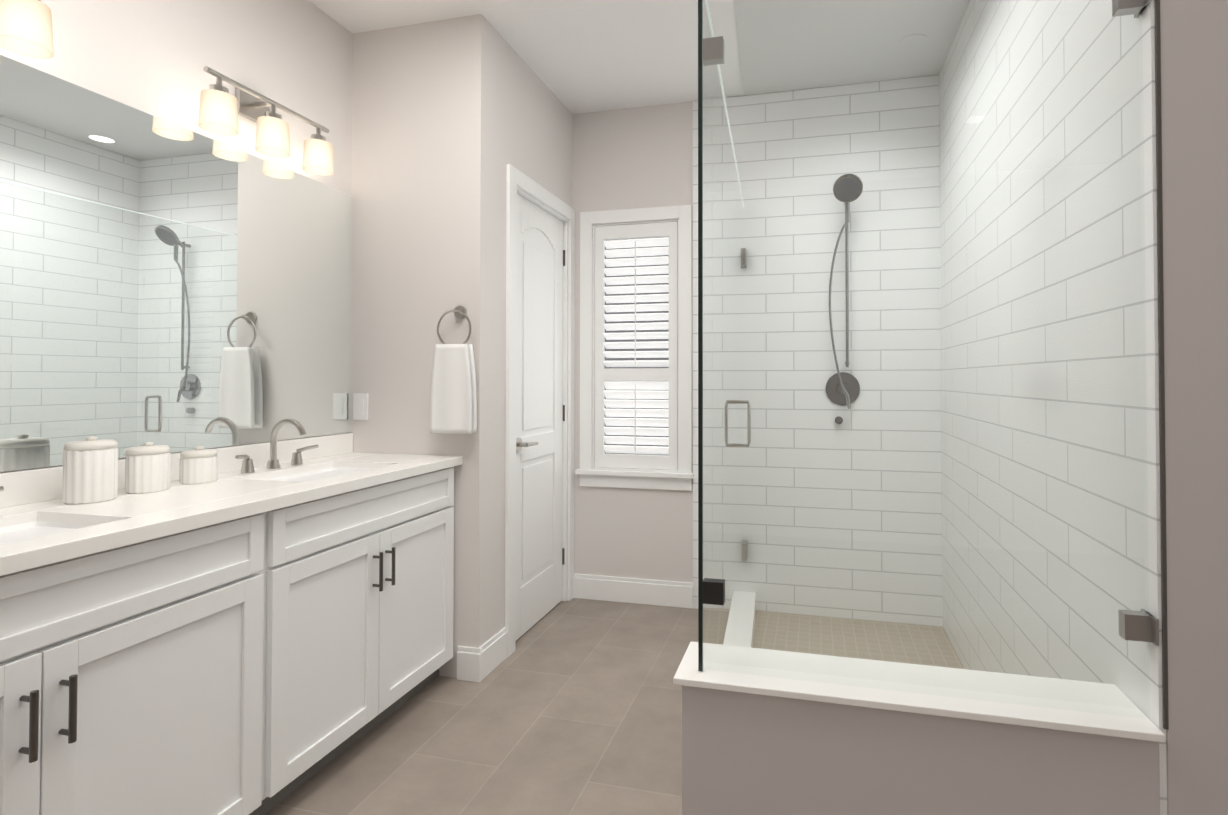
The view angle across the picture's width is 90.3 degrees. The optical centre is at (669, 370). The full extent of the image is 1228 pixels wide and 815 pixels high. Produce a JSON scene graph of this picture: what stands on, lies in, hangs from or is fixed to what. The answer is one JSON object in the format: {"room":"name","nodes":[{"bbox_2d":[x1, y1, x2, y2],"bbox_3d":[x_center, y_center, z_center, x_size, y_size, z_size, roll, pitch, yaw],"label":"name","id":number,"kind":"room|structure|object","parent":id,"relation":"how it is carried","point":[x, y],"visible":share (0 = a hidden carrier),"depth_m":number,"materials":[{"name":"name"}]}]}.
{"room":"bathroom","nodes":[
{"label":"bathroom","id":0,"kind":"room"},
{"bbox_2d":[0,0,352,472],"bbox_3d":[-1.980,-0.138,0.433,0.100,2.765,4.618,0,-1,13],"label":"wall","id":1,"kind":"structure","parent":0,"point":[153,57],"depth_m":2.07,"materials":[{"name":"white paint"}]},
{"bbox_2d":[0,0,53,58],"bbox_3d":[-1.648,-0.905,1.295,0.152,0.225,0.516,0,-1,13],"label":"sconce","id":2,"kind":"object","parent":1,"relation":"attached to","point":[26,28],"visible":1,"depth_m":1.47,"materials":[{"name":"white glass"}]},
{"bbox_2d":[0,55,351,471],"bbox_3d":[-1.617,-0.264,1.736,0.006,1.040,1.914,0,-1,13],"label":"mirror","id":3,"kind":"object","parent":1,"relation":"attached to","point":[174,287],"visible":0.89,"depth_m":1.87,"materials":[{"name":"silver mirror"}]},
{"bbox_2d":[0,434,352,505],"bbox_3d":[-1.610,0.301,1.722,0.018,0.084,1.924,0,-1,13],"label":"backsplash","id":4,"kind":"structure","parent":1,"relation":"attached to","point":[36,485],"depth_m":1.63,"materials":[{"name":"white stone"}]},
{"bbox_2d":[198,66,333,175],"bbox_3d":[-1.438,-0.893,2.181,0.152,0.225,0.516,0,-1,13],"label":"sconce","id":5,"kind":"object","parent":1,"relation":"attached to","point":[221,108],"visible":1,"depth_m":2.14,"materials":[{"name":"white glass"}]},
{"bbox_2d":[350,14,493,677],"bbox_3d":[-1.129,-0.106,2.657,0.730,2.765,0.102,0,-1,13],"label":"wall","id":6,"kind":"structure","parent":0,"point":[422,173],"depth_m":2.59,"materials":[{"name":"white paint"}]},
{"bbox_2d":[353,393,367,419],"bbox_3d":[-1.343,0.157,2.647,0.072,0.114,0.008,0,-1,13],"label":"electrical outlet plate","id":7,"kind":"object","parent":6,"relation":"attached to","point":[360,406],"visible":1,"depth_m":2.64,"materials":[{"name":"white plastic"}]},
{"bbox_2d":[430,306,476,433],"bbox_3d":[-0.880,-0.008,2.501,0.186,0.526,0.082,0,-1,13],"label":"towel ring","id":8,"kind":"object","parent":6,"relation":"attached to","point":[453,402],"visible":1,"depth_m":2.46,"materials":[{"name":"white fabric"}]},
{"bbox_2d":[457,646,481,681],"bbox_3d":[-0.824,1.207,2.505,0.106,0.135,0.015,0,-1,13],"label":"baseboard","id":9,"kind":"structure","parent":6,"relation":"attached to","point":[468,663],"depth_m":2.50,"materials":[{"name":"white wood"}]},
{"bbox_2d":[264,598,697,814],"bbox_3d":[0.338,1.275,0.424,4.605,0.060,5.709,0,-1,13],"label":"floor","id":10,"kind":"structure","parent":0,"point":[573,706],"depth_m":2.11,"materials":[{"name":"tile"}]},
{"bbox_2d":[0,462,462,814],"bbox_3d":[-1.341,0.820,1.656,0.568,0.886,1.914,0,-1,13],"label":"bathroom vanity","id":11,"kind":"object","parent":10,"relation":"on","point":[260,628],"depth_m":1.53,"materials":[{"name":"white wood"}]},
{"bbox_2d":[0,450,462,565],"bbox_3d":[-1.350,0.360,1.659,0.553,0.035,1.924,0,-1,13],"label":"countertop","id":12,"kind":"structure","parent":11,"relation":"on","point":[132,515],"depth_m":1.57,"materials":[{"name":"white stone"}]},
{"bbox_2d":[0,486,7,497],"bbox_3d":[-1.579,0.247,1.262,0.158,0.179,0.339,0,-1,13],"label":"faucet","id":13,"kind":"object","parent":12,"relation":"on","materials":[{"name":"silver metal"}]},
{"bbox_2d":[0,514,111,541],"bbox_3d":[-1.435,0.417,1.226,0.308,0.138,0.447,0,-1,13],"label":"sink","id":14,"kind":"object","parent":12,"relation":"in","point":[10,528],"depth_m":1.44,"materials":[{"name":"white ceramic"}]},
{"bbox_2d":[62,436,117,503],"bbox_3d":[-1.518,0.256,1.598,0.105,0.169,0.107,0,-1,13],"label":"canister","id":15,"kind":"object","parent":12,"relation":"on","point":[90,469],"visible":1,"depth_m":1.56,"materials":[{"name":"white ceramic"}]},
{"bbox_2d":[125,442,170,493],"bbox_3d":[-1.489,0.273,1.739,0.098,0.139,0.100,0,-1,13],"label":"canister","id":16,"kind":"object","parent":12,"relation":"on","point":[147,467],"visible":1,"depth_m":1.70,"materials":[{"name":"white ceramic"}]},
{"bbox_2d":[179,446,217,483],"bbox_3d":[-1.459,0.289,1.888,0.094,0.111,0.096,0,-1,13],"label":"canister","id":17,"kind":"object","parent":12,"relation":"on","point":[198,464],"visible":1,"depth_m":1.85,"materials":[{"name":"white ceramic"}]},
{"bbox_2d":[228,418,319,473],"bbox_3d":[-1.364,0.260,2.170,0.158,0.179,0.339,0,-1,13],"label":"faucet","id":18,"kind":"object","parent":12,"relation":"on","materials":[{"name":"silver metal"}]},
{"bbox_2d":[252,462,379,481],"bbox_3d":[-1.220,0.430,2.133,0.308,0.138,0.447,0,-1,13],"label":"sink","id":19,"kind":"object","parent":12,"relation":"in","point":[306,473],"depth_m":2.28,"materials":[{"name":"white ceramic"}]},
{"bbox_2d":[737,592,755,647],"bbox_3d":[0.246,1.205,2.349,0.120,0.094,1.788,0,-1,10],"label":"shower curb","id":20,"kind":"object","parent":10,"relation":"on","point":[744,618],"depth_m":2.84,"materials":[{"name":"white stone"}]},
{"bbox_2d":[702,0,1149,718],"bbox_3d":[0.648,0.131,2.190,0.970,2.042,1.917,0,-1,13],"label":"glass wall","id":21,"kind":"structure","parent":20,"relation":"on","point":[724,336],"depth_m":1.31,"materials":[{"name":"clear glass"}]},
{"bbox_2d":[753,611,963,668],"bbox_3d":[0.695,1.261,2.235,0.914,0.020,1.790,0,-1,13],"label":"shower floor","id":22,"kind":"structure","parent":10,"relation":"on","point":[863,629],"depth_m":2.85,"materials":[{"name":"tile"}]},
{"bbox_2d":[673,0,1227,814],"bbox_3d":[1.403,-0.128,1.080,2.824,2.765,0.189,0,-1,13],"label":"wall","id":23,"kind":"structure","parent":10,"relation":"on","point":[765,743],"depth_m":1.23,"materials":[{"name":"grey paint"}]},
{"bbox_2d":[479,627,506,680],"bbox_3d":[-0.753,1.209,2.607,0.014,0.135,0.214,0,-1,13],"label":"baseboard","id":24,"kind":"structure","parent":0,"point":[494,652],"depth_m":2.60,"materials":[{"name":"white wood"}]},
{"bbox_2d":[308,0,743,113],"bbox_3d":[0.338,-1.550,0.465,4.605,0.060,5.709,0,-1,13],"label":"ceiling","id":25,"kind":"structure","parent":0,"point":[581,56],"depth_m":2.72,"materials":[{"name":"white paint"}]},
{"bbox_2d":[733,0,969,95],"bbox_3d":[0.658,-1.491,2.221,0.987,0.001,1.937,0,-1,13],"label":"ceiling","id":26,"kind":"structure","parent":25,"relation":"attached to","point":[809,26],"depth_m":2.73,"materials":[{"name":"white paint"}]},
{"bbox_2d":[899,34,926,48],"bbox_3d":[1.096,-1.480,2.741,0.120,0.002,0.122,0,-1,13],"label":"recessed light","id":27,"kind":"object","parent":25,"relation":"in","point":[905,41],"depth_m":2.74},
{"bbox_2d":[698,0,1168,729],"bbox_3d":[0.652,-0.412,2.183,0.989,2.163,1.944,0,-1,13],"label":"shower glass partition edge","id":28,"kind":"object","parent":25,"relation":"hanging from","point":[700,354],"visible":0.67,"depth_m":1.13,"materials":[{"name":"grey"}]},
{"bbox_2d":[491,28,572,636],"bbox_3d":[-0.708,-0.100,3.065,0.100,2.765,0.887,0,-1,13],"label":"wall","id":29,"kind":"structure","parent":0,"point":[532,127],"depth_m":2.73,"materials":[{"name":"white paint"}]},
{"bbox_2d":[516,193,562,639],"bbox_3d":[-0.684,0.218,3.118,0.035,2.119,0.608,0,-1,13],"label":"door","id":30,"kind":"structure","parent":29,"relation":"in","point":[539,396],"depth_m":3.12,"materials":[{"name":"white wood"}]},
{"bbox_2d":[505,164,574,656],"bbox_3d":[-0.686,0.178,3.114,0.118,2.210,0.772,0,-1,13],"label":"door frame","id":31,"kind":"structure","parent":29,"relation":"attached to","point":[515,177],"depth_m":2.88,"materials":[{"name":"white wood"}]},
{"bbox_2d":[516,250,564,564],"bbox_3d":[-0.632,0.199,3.129,0.064,1.760,0.587,0,-1,13],"label":"door hardware","id":32,"kind":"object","parent":29,"relation":"in","point":[520,444],"depth_m":2.90,"materials":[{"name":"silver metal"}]},
{"bbox_2d":[572,96,738,582],"bbox_3d":[0.408,-0.096,3.309,2.160,2.765,0.102,0,-1,13],"label":"wall","id":33,"kind":"structure","parent":0,"point":[634,158],"depth_m":3.41,"materials":[{"name":"white paint"}]},
{"bbox_2d":[573,573,692,608],"bbox_3d":[-0.215,1.220,3.377,0.706,0.135,0.015,0,-1,13],"label":"baseboard","id":34,"kind":"structure","parent":33,"relation":"attached to","point":[639,591],"depth_m":3.37,"materials":[{"name":"white wood"}]},
{"bbox_2d":[575,205,693,490],"bbox_3d":[-0.183,-0.125,3.426,0.675,1.555,0.148,0,-1,13],"label":"window","id":35,"kind":"structure","parent":33,"relation":"in","point":[681,477],"depth_m":3.38,"materials":[{"name":"white wood"}]},
{"bbox_2d":[595,222,677,469],"bbox_3d":[-0.176,-0.137,3.455,0.605,1.490,0.128,0,-1,13],"label":"window shutters","id":36,"kind":"object","parent":35,"relation":"attached to","point":[636,346],"visible":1,"depth_m":3.42,"materials":[{"name":"white wood"}]},
{"bbox_2d":[693,75,942,626],"bbox_3d":[0.745,-0.095,3.170,1.265,2.758,0.012,0,-1,13],"label":"tile","id":37,"kind":"structure","parent":33,"relation":"attached to","point":[911,150],"depth_m":3.13,"materials":[{"name":"white tile"}]},
{"bbox_2d":[736,248,750,560],"bbox_3d":[0.365,0.171,2.946,0.116,1.630,0.592,0,-1,13],"label":"hardware piece","id":38,"kind":"object","parent":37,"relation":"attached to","point":[749,422],"depth_m":2.65,"materials":[{"name":"silver metal"}]},
{"bbox_2d":[826,174,862,423],"bbox_3d":[0.870,-0.340,3.032,0.179,1.224,0.204,0,-1,13],"label":"shower fixture","id":39,"kind":"object","parent":37,"relation":"attached to","point":[854,195],"depth_m":3.08,"materials":[{"name":"silver metal"}]},
{"bbox_2d":[1160,0,1227,814],"bbox_3d":[1.184,-0.114,2.064,0.100,2.765,1.962,0,-1,13],"label":"wall","id":40,"kind":"structure","parent":0,"point":[1194,247],"depth_m":1.11,"materials":[{"name":"grey paint"}]},
{"bbox_2d":[939,0,1166,814],"bbox_3d":[1.128,-0.111,2.073,0.012,2.758,1.946,0,-1,13],"label":"tile","id":41,"kind":"structure","parent":40,"relation":"attached to","point":[1147,195],"depth_m":1.61,"materials":[{"name":"white tile"}]}
]}

